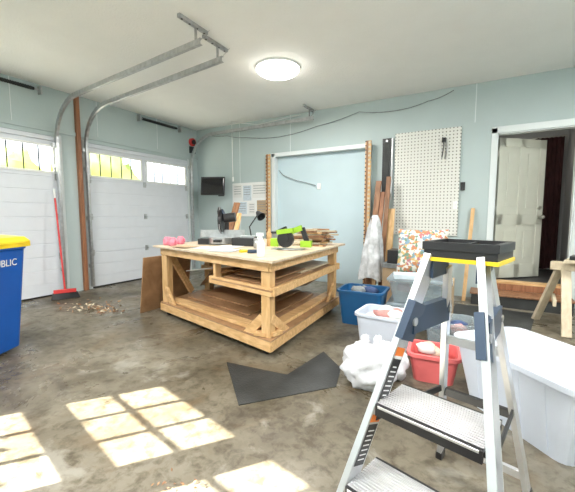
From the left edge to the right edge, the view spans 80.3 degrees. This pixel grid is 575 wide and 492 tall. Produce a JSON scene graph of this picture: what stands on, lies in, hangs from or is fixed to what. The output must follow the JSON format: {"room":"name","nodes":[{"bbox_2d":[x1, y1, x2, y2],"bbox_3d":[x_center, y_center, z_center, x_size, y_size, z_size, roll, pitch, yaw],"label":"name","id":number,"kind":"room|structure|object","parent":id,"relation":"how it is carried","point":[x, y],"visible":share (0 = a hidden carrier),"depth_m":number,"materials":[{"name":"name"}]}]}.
{"room":"woodworking shop","nodes":[
{"label":"woodworking shop","id":0,"kind":"room"},
{"bbox_2d":[0,73,199,290],"bbox_3d":[-3.763,-0.785,5.043,0.120,3.150,6.600,3,6,30],"label":"wall","id":1,"kind":"structure","parent":0,"point":[114,123],"depth_m":5.54,"materials":[{"name":"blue paint"}]},
{"bbox_2d":[0,77,42,94],"bbox_3d":[-4.110,-2.191,4.102,0.089,0.120,2.050,3,6,30],"label":"spring","id":2,"kind":"object","parent":1,"relation":"attached to","point":[39,89],"visible":1,"depth_m":4.76,"materials":[{"name":"metal"}]},
{"bbox_2d":[0,127,62,301],"bbox_3d":[-4.110,-0.370,4.401,0.078,2.440,2.220,3,6,30],"label":"door","id":3,"kind":"structure","parent":1,"relation":"in","point":[27,206],"depth_m":5.03,"materials":[{"name":"white paint"}]},
{"bbox_2d":[0,76,197,159],"bbox_3d":[-3.677,-2.031,4.938,0.020,0.650,6.500,3,6,30],"label":"trim","id":4,"kind":"structure","parent":1,"relation":"attached to","point":[2,120],"depth_m":5.68,"materials":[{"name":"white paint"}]},
{"bbox_2d":[59,135,191,288],"bbox_3d":[-3.424,-0.488,5.523,0.015,2.470,4.960,3,6,30],"label":"trim","id":5,"kind":"structure","parent":1,"relation":"attached to","point":[60,141],"depth_m":5.55,"materials":[{"name":"white wood"}]},
{"bbox_2d":[88,143,188,287],"bbox_3d":[-2.786,-0.577,6.676,0.078,2.440,2.220,3,6,30],"label":"door","id":6,"kind":"structure","parent":1,"relation":"in","point":[130,216],"depth_m":6.41,"materials":[{"name":"white paint"}]},
{"bbox_2d":[137,114,181,132],"bbox_3d":[-2.535,-2.437,6.808,0.089,0.120,1.030,3,6,30],"label":"spring","id":7,"kind":"object","parent":1,"relation":"attached to","point":[139,118],"visible":1,"depth_m":6.73,"materials":[{"name":"metal"}]},
{"bbox_2d":[189,138,195,153],"bbox_3d":[-2.103,-2.232,7.590,0.074,0.330,0.180,3,6,30],"label":"bell","id":8,"kind":"object","parent":1,"relation":"attached to","point":[192,141],"visible":0.92,"depth_m":7.55,"materials":[{"name":"red metal"}]},
{"bbox_2d":[0,270,574,491],"bbox_3d":[-0.651,1.090,2.475,8.300,0.120,8.500,3,6,30],"label":"floor","id":9,"kind":"structure","parent":0,"point":[97,402],"depth_m":2.13,"materials":[{"name":"concrete"}]},
{"bbox_2d":[0,235,30,353],"bbox_3d":[-2.751,0.445,3.000,0.631,1.070,0.570,0,5,1],"label":"trash can","id":10,"kind":"object","parent":9,"relation":"on","point":[11,247],"visible":1,"depth_m":3.06,"materials":[{"name":"blue plastic"}]},
{"bbox_2d":[51,189,79,300],"bbox_3d":[-3.324,-0.031,5.091,0.339,1.646,0.320,-1,5,-14],"label":"push broom","id":11,"kind":"object","parent":9,"relation":"on","point":[64,293],"visible":1,"depth_m":5.11,"materials":[{"name":"red plastic"}]},
{"bbox_2d":[73,97,88,290],"bbox_3d":[-3.356,-0.831,5.551,0.071,3.149,0.060,3,6,30],"label":"wooden post","id":12,"kind":"object","parent":9,"relation":"on","point":[75,100],"visible":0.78,"depth_m":5.53,"materials":[{"name":"brown wood"}]},
{"bbox_2d":[56,297,124,319],"bbox_3d":[-2.593,0.824,4.606,1.326,0.040,0.846,3,6,30],"label":"debris","id":13,"kind":"object","parent":9,"relation":"on","point":[98,306],"visible":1,"depth_m":4.56,"materials":[{"name":"brown wood"}]},
{"bbox_2d":[140,255,190,312],"bbox_3d":[-1.635,0.471,4.639,0.112,0.722,0.800,3,6,30],"label":"leaning hardboard","id":14,"kind":"object","parent":9,"relation":"on","point":[152,285],"visible":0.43,"depth_m":4.46,"materials":[{"name":"brown wood"}]},
{"bbox_2d":[151,468,205,491],"bbox_3d":[-0.511,1.105,1.540,0.237,0.013,0.202,3,6,30],"label":"debris","id":15,"kind":"object","parent":9,"relation":"on","point":[201,483],"visible":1,"depth_m":1.58,"materials":[{"name":"brown wood"}]},
{"bbox_2d":[153,239,344,353],"bbox_3d":[-0.483,0.420,4.347,2.160,0.875,2.299,3,6,30],"label":"workbench","id":16,"kind":"object","parent":9,"relation":"on","point":[254,301],"visible":0.96,"depth_m":3.70,"materials":[{"name":"brown wood"}]},
{"bbox_2d":[163,237,169,244],"bbox_3d":[-1.514,-0.065,4.304,0.110,0.100,0.129,-2,6,-24],"label":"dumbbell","id":17,"kind":"object","parent":16,"relation":"on","point":[165,240],"visible":0.59,"depth_m":4.27,"materials":[{"name":"plastic"}]},
{"bbox_2d":[168,237,176,245],"bbox_3d":[-1.400,-0.054,4.182,0.118,0.100,0.100,0,5,-5],"label":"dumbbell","id":18,"kind":"object","parent":16,"relation":"on","point":[172,241],"visible":1,"depth_m":4.14,"materials":[{"name":"plastic"}]},
{"bbox_2d":[177,236,184,243],"bbox_3d":[-1.376,-0.076,4.421,0.118,0.100,0.100,0,5,-5],"label":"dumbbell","id":19,"kind":"object","parent":16,"relation":"on","point":[180,240],"visible":0.91,"depth_m":4.38,"materials":[{"name":"plastic"}]},
{"bbox_2d":[173,245,242,251],"bbox_3d":[-0.861,0.018,3.851,0.965,0.015,0.612,3,6,30],"label":"paper sheets","id":20,"kind":"object","parent":16,"relation":"on","point":[224,248],"visible":0.97,"depth_m":3.82,"materials":[{"name":"paper"}]},
{"bbox_2d":[198,207,244,243],"bbox_3d":[-0.869,-0.266,4.417,0.612,0.477,0.527,3,6,30],"label":"saw","id":21,"kind":"object","parent":16,"relation":"on","point":[223,235],"visible":0.95,"depth_m":4.39,"materials":[{"name":"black metal"}]},
{"bbox_2d":[229,202,241,229],"bbox_3d":[-0.783,-0.370,5.077,0.280,0.566,0.380,3,6,30],"label":"wood planks","id":22,"kind":"object","parent":16,"relation":"on","point":[236,205],"visible":0.31,"depth_m":5.08,"materials":[{"name":"brown wood"}]},
{"bbox_2d":[232,235,263,246],"bbox_3d":[-0.486,-0.066,4.177,0.340,0.125,0.200,2,5,19],"label":"tool case","id":23,"kind":"object","parent":16,"relation":"on","point":[243,240],"visible":0.82,"depth_m":4.10,"materials":[{"name":"black plastic"}]},
{"bbox_2d":[239,249,256,252],"bbox_3d":[-0.365,0.045,3.429,0.262,0.037,0.230,0,5,-1],"label":"tools","id":24,"kind":"object","parent":16,"relation":"on","point":[240,250],"visible":0.71,"depth_m":3.40,"materials":[{"name":"yellow plastic"}]},
{"bbox_2d":[254,238,258,247],"bbox_3d":[-0.344,-0.030,3.865,0.080,0.110,0.080,3,6,30],"label":"tin can","id":25,"kind":"object","parent":16,"relation":"on","point":[255,239],"visible":0.38,"depth_m":3.83,"materials":[{"name":"metal"}]},
{"bbox_2d":[249,211,265,234],"bbox_3d":[-0.414,-0.240,4.405,0.319,0.430,0.140,5,7,42],"label":"desk lamp","id":26,"kind":"object","parent":16,"relation":"on","point":[260,216],"visible":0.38,"depth_m":4.36,"materials":[{"name":"black plastic"}]},
{"bbox_2d":[256,233,264,256],"bbox_3d":[-0.241,-0.012,3.087,0.076,0.215,0.076,-1,5,-15],"label":"spray bottle","id":27,"kind":"object","parent":16,"relation":"on","point":[260,244],"visible":1,"depth_m":3.06,"materials":[{"name":"white plastic"}]},
{"bbox_2d":[267,229,271,245],"bbox_3d":[-0.221,-0.103,4.112,0.060,0.210,0.059,3,6,30],"label":"glue bottle","id":28,"kind":"object","parent":16,"relation":"on","point":[269,234],"visible":0.82,"depth_m":4.09,"materials":[{"name":"brown wood"}]},
{"bbox_2d":[271,231,278,237],"bbox_3d":[-0.099,-0.106,4.424,0.280,0.160,0.200,1,5,13],"label":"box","id":29,"kind":"object","parent":16,"relation":"on","point":[274,234],"visible":0.13,"depth_m":4.34,"materials":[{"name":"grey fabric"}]},
{"bbox_2d":[270,225,311,249],"bbox_3d":[0.036,-0.096,3.704,0.450,0.260,0.180,1,5,16],"label":"saw","id":30,"kind":"object","parent":16,"relation":"on","point":[285,239],"visible":1,"depth_m":3.67,"materials":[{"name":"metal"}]},
{"bbox_2d":[292,228,338,246],"bbox_3d":[0.338,-0.119,4.321,0.592,0.201,0.543,3,6,30],"label":"pile","id":31,"kind":"object","parent":16,"relation":"on","point":[317,236],"visible":0.7,"depth_m":4.22,"materials":[{"name":"brown wood"}]},
{"bbox_2d":[227,351,339,405],"bbox_3d":[0.003,1.007,2.696,0.880,0.006,0.686,-2,5,-17],"label":"rubber floor mat","id":32,"kind":"object","parent":9,"relation":"on","point":[250,384],"visible":0.9,"depth_m":2.57,"materials":[{"name":"black rubber"}]},
{"bbox_2d":[337,283,389,324],"bbox_3d":[0.888,0.670,4.001,0.555,0.440,0.479,3,6,30],"label":"storage bin","id":33,"kind":"object","parent":9,"relation":"on","point":[352,296],"visible":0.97,"depth_m":3.88,"materials":[{"name":"plastic"}]},
{"bbox_2d":[358,215,383,284],"bbox_3d":[1.283,0.154,5.220,0.445,1.252,0.294,3,6,30],"label":"cloth","id":34,"kind":"object","parent":9,"relation":"on","point":[372,257],"visible":0.98,"depth_m":5.15,"materials":[{"name":"white fabric"}]},
{"bbox_2d":[340,334,409,391],"bbox_3d":[0.637,0.841,2.569,0.508,0.358,0.465,3,6,30],"label":"bags","id":35,"kind":"object","parent":9,"relation":"on","point":[363,361],"visible":0.84,"depth_m":2.44},
{"bbox_2d":[365,176,394,285],"bbox_3d":[1.490,-0.182,5.482,0.395,1.855,0.254,3,6,30],"label":"lumber","id":36,"kind":"object","parent":9,"relation":"on","point":[388,219],"visible":0.49,"depth_m":5.45,"materials":[{"name":"brown wood"}]},
{"bbox_2d":[355,304,408,351],"bbox_3d":[0.930,0.764,3.242,0.513,0.391,0.438,3,6,30],"label":"tote","id":37,"kind":"object","parent":9,"relation":"on","point":[373,320],"visible":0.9,"depth_m":3.13,"materials":[{"name":"white plastic"}]},
{"bbox_2d":[382,248,397,301],"bbox_3d":[1.669,0.428,4.952,0.500,0.750,0.420,3,6,30],"label":"cardboard box","id":38,"kind":"object","parent":9,"relation":"on","point":[390,266],"visible":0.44,"depth_m":4.86,"materials":[{"name":"cardboard"}]},
{"bbox_2d":[386,272,452,306],"bbox_3d":[1.492,0.588,3.857,0.660,0.630,0.508,2,6,25],"label":"tote","id":39,"kind":"object","parent":9,"relation":"on","point":[395,299],"visible":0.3,"depth_m":3.77,"materials":[{"name":"plastic"}]},
{"bbox_2d":[394,278,454,321],"bbox_3d":[1.714,0.630,4.277,0.650,0.470,0.356,3,6,30],"label":"storage bin","id":40,"kind":"object","parent":9,"relation":"on","point":[396,282],"visible":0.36,"depth_m":4.13,"materials":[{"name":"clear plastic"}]},
{"bbox_2d":[396,229,448,271],"bbox_3d":[1.677,0.080,4.254,0.598,0.576,0.231,2,6,22],"label":"floral cushion","id":41,"kind":"object","parent":40,"relation":"on","point":[410,251],"visible":0.52,"depth_m":4.24,"materials":[{"name":"fabric"}]},
{"bbox_2d":[336,238,532,491],"bbox_3d":[0.625,0.574,1.285,0.911,1.176,0.608,-5,7,-45],"label":"step ladder","id":42,"kind":"object","parent":9,"relation":"on","point":[474,435],"visible":1,"depth_m":1.25,"materials":[{"name":"metal"}]},
{"bbox_2d":[407,339,461,385],"bbox_3d":[1.130,0.878,2.637,0.380,0.273,0.340,2,6,24],"label":"tub","id":43,"kind":"object","parent":9,"relation":"on","point":[424,355],"visible":0.95,"depth_m":2.55,"materials":[{"name":"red plastic"}]},
{"bbox_2d":[430,320,468,335],"bbox_3d":[1.489,0.818,3.154,0.440,0.300,0.380,2,6,21],"label":"tub","id":44,"kind":"object","parent":9,"relation":"on","point":[455,325],"visible":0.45,"depth_m":3.08,"materials":[{"name":"plastic"}]},
{"bbox_2d":[461,208,474,300],"bbox_3d":[2.663,0.120,5.024,0.053,1.356,0.306,5,7,42],"label":"stick","id":45,"kind":"object","parent":9,"relation":"on","point":[472,209],"visible":0.71,"depth_m":5.01,"materials":[{"name":"brown wood"}]},
{"bbox_2d":[451,304,533,330],"bbox_3d":[2.461,0.874,4.143,1.000,0.008,1.070,3,6,30],"label":"floor mat","id":46,"kind":"object","parent":9,"relation":"on","point":[462,312],"visible":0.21,"depth_m":4.19,"materials":[{"name":"black rubber"}]},
{"bbox_2d":[454,327,574,466],"bbox_3d":[1.500,0.849,2.036,0.584,0.440,0.864,-1,5,-15],"label":"tote","id":47,"kind":"object","parent":9,"relation":"on","point":[542,367],"visible":0.7,"depth_m":1.89,"materials":[{"name":"white plastic"}]},
{"bbox_2d":[470,287,574,315],"bbox_3d":[3.163,0.744,4.677,1.170,0.170,0.395,3,6,30],"label":"step","id":48,"kind":"structure","parent":9,"relation":"on","point":[508,299],"depth_m":4.54,"materials":[{"name":"brown wood"}]},
{"bbox_2d":[531,261,574,337],"bbox_3d":[3.186,0.569,3.467,0.565,0.751,1.270,-4,7,-40],"label":"sawhorse","id":49,"kind":"object","parent":9,"relation":"on","point":[560,269],"visible":0.99,"depth_m":3.63,"materials":[{"name":"brown wood"}]},
{"bbox_2d":[563,255,574,263],"bbox_3d":[3.146,0.128,3.519,0.300,0.112,0.420,-5,7,-42],"label":"paint tray","id":50,"kind":"object","parent":49,"relation":"on","point":[571,260],"visible":1,"depth_m":3.56,"materials":[{"name":"white plastic"}]},
{"bbox_2d":[0,0,574,130],"bbox_3d":[-0.651,-2.166,2.178,8.300,0.120,8.500,3,6,30],"label":"ceiling","id":51,"kind":"structure","parent":0,"point":[347,52],"depth_m":3.91,"materials":[{"name":"paint"}]},
{"bbox_2d":[51,12,209,288],"bbox_3d":[-2.248,-0.742,4.298,3.250,3.100,0.408,3,6,30],"label":"door track","id":52,"kind":"object","parent":51,"relation":"attached to","point":[195,43],"visible":0.92,"depth_m":4.45,"materials":[{"name":"metal"}]},
{"bbox_2d":[82,34,229,286],"bbox_3d":[-2.065,-0.778,4.685,3.186,3.100,0.381,3,6,32],"label":"door track","id":53,"kind":"object","parent":51,"relation":"attached to","point":[218,60],"visible":0.99,"depth_m":5.01,"materials":[{"name":"metal"}]},
{"bbox_2d":[188,104,315,267],"bbox_3d":[-0.862,-0.977,6.878,3.050,3.100,0.380,3,6,30],"label":"door track","id":54,"kind":"object","parent":51,"relation":"attached to","point":[309,118],"visible":0.98,"depth_m":7.10,"materials":[{"name":"metal"}]},
{"bbox_2d":[232,114,300,181],"bbox_3d":[-0.450,-1.908,6.683,1.537,1.209,0.039,2,6,25],"label":"cord","id":55,"kind":"object","parent":51,"relation":"hanging from","point":[300,114],"visible":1,"depth_m":6.85,"materials":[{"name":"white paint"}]},
{"bbox_2d":[255,57,299,79],"bbox_3d":[-0.124,-2.256,4.405,0.580,0.105,0.580,3,6,30],"label":"ceiling lamp","id":56,"kind":"object","parent":51,"relation":"attached to","point":[272,68],"depth_m":4.26,"materials":[{"name":"white plastic"}]},
{"bbox_2d":[197,67,574,307],"bbox_3d":[1.435,-0.864,5.911,8.300,3.150,0.120,3,6,30],"label":"wall","id":57,"kind":"structure","parent":0,"point":[549,95],"depth_m":5.39,"materials":[{"name":"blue paint"}]},
{"bbox_2d":[201,177,224,195],"bbox_3d":[-1.541,-1.266,7.286,0.500,0.381,0.472,0,5,4],"label":"television","id":58,"kind":"object","parent":57,"relation":"attached to","point":[209,185],"visible":1,"depth_m":7.08,"materials":[{"name":"black plastic"}]},
{"bbox_2d":[232,182,265,215],"bbox_3d":[-0.776,-0.968,7.106,0.930,0.700,0.020,3,6,30],"label":"drawings","id":59,"kind":"object","parent":57,"relation":"attached to","point":[251,196],"visible":0.88,"depth_m":7.09,"materials":[{"name":"white paper"}]},
{"bbox_2d":[266,154,270,238],"bbox_3d":[-0.379,-0.571,6.719,0.100,2.420,0.032,3,6,30],"label":"strip","id":60,"kind":"object","parent":57,"relation":"attached to","point":[268,156],"visible":0.68,"depth_m":6.67,"materials":[{"name":"brown wood"}]},
{"bbox_2d":[271,144,371,283],"bbox_3d":[0.559,-0.544,6.304,1.940,2.440,0.129,3,6,30],"label":"whiteboard","id":61,"kind":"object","parent":57,"relation":"attached to","point":[338,205],"depth_m":6.22,"materials":[{"name":"white plastic"}]},
{"bbox_2d":[217,90,453,138],"bbox_3d":[0.335,-2.263,6.331,4.954,0.351,0.012,3,6,30],"label":"loose cable","id":62,"kind":"object","parent":57,"relation":"attached to","point":[453,90],"visible":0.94,"depth_m":5.94,"materials":[{"name":"grey rubber"}]},
{"bbox_2d":[239,83,476,229],"bbox_3d":[0.872,-0.887,6.165,4.342,3.150,0.004,3,6,30],"label":"trim","id":63,"kind":"structure","parent":57,"relation":"attached to","point":[476,83],"depth_m":6.52,"materials":[{"name":"white wood"}]},
{"bbox_2d":[363,140,371,283],"bbox_3d":[1.334,-0.506,5.728,0.100,2.470,0.032,3,6,30],"label":"strip","id":64,"kind":"object","parent":57,"relation":"attached to","point":[368,144],"visible":0.64,"depth_m":5.68,"materials":[{"name":"brown wood"}]},
{"bbox_2d":[381,138,393,199],"bbox_3d":[1.653,-1.267,5.642,0.170,1.000,0.059,3,6,30],"label":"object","id":65,"kind":"object","parent":57,"relation":"attached to","point":[388,143],"visible":0.73,"depth_m":5.61,"materials":[{"name":"black metal"}]},
{"bbox_2d":[393,126,461,235],"bbox_3d":[2.176,-0.987,5.381,0.960,1.630,0.029,3,6,30],"label":"pegboard","id":66,"kind":"object","parent":57,"relation":"attached to","point":[426,184],"visible":0.79,"depth_m":5.35,"materials":[{"name":"white wood"}]},
{"bbox_2d":[441,137,447,158],"bbox_3d":[2.384,-1.487,5.166,0.090,0.330,0.043,3,6,30],"label":"pliers","id":67,"kind":"object","parent":66,"relation":"hanging from","point":[444,138],"visible":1,"depth_m":5.15,"materials":[{"name":"black plastic"}]},
{"bbox_2d":[453,201,457,208],"bbox_3d":[2.544,-0.621,5.171,0.060,0.120,0.019,3,6,30],"label":"light switch","id":68,"kind":"object","parent":66,"relation":"attached to","point":[455,203],"visible":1,"depth_m":5.17,"materials":[{"name":"white paint"}]},
{"bbox_2d":[460,182,464,189],"bbox_3d":[2.635,-0.898,5.124,0.060,0.120,0.024,3,6,30],"label":"thermostat","id":69,"kind":"object","parent":57,"relation":"attached to","point":[462,183],"visible":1,"depth_m":5.12,"materials":[{"name":"black plastic"}]},
{"bbox_2d":[493,138,546,277],"bbox_3d":[3.497,-0.550,5.104,0.863,2.070,0.135,-1,5,-13],"label":"door","id":70,"kind":"structure","parent":57,"relation":"in","point":[521,163],"depth_m":5.13,"materials":[{"name":"white wood"}]},
{"bbox_2d":[496,279,560,294],"bbox_3d":[3.405,0.579,4.860,0.870,0.125,0.180,3,6,30],"label":"trim","id":71,"kind":"structure","parent":57,"relation":"attached to","point":[511,285],"depth_m":4.81,"materials":[{"name":"brown wood"}]},
{"bbox_2d":[486,118,574,300],"bbox_3d":[3.420,-0.435,4.783,1.060,2.500,0.140,3,6,30],"label":"trim","id":72,"kind":"structure","parent":57,"relation":"attached to","point":[498,131],"depth_m":4.70,"materials":[{"name":"white wood"}]},
{"bbox_2d":[496,270,560,283],"bbox_3d":[3.853,0.435,6.363,2.050,0.080,2.880,3,6,30],"label":"floor","id":73,"kind":"structure","parent":0,"point":[543,276],"depth_m":5.23,"materials":[{"name":"concrete"}]},
{"bbox_2d":[499,128,574,269],"bbox_3d":[3.518,-0.886,5.712,2.200,2.670,1.630,3,6,30],"label":"wall","id":74,"kind":"structure","parent":0,"point":[569,144],"depth_m":5.78,"materials":[{"name":"paint"}]},
{"bbox_2d":[532,135,566,268],"bbox_3d":[4.419,-0.730,5.857,0.470,2.252,0.060,3,6,30],"label":"curtain","id":75,"kind":"object","parent":74,"relation":"hanging from","point":[554,153],"visible":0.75,"depth_m":5.81,"materials":[{"name":"red fabric"}]},
{"label":"outside","id":76,"kind":"structure","parent":0,"visible":0},
{"bbox_3d":[-13.647,0.532,8.944,39.000,0.100,40.000,3,6,30],"label":"ground","id":77,"kind":"structure","parent":76,"visible":0},
{"bbox_2d":[0,143,139,179],"bbox_3d":[-9.179,-1.012,10.360,4.748,5.251,16.114,3,6,30],"label":"hedge","id":78,"kind":"object","parent":77,"relation":"on","point":[15,160],"visible":0.04,"depth_m":11.56,"materials":[{"name":"green plant"}]}
]}

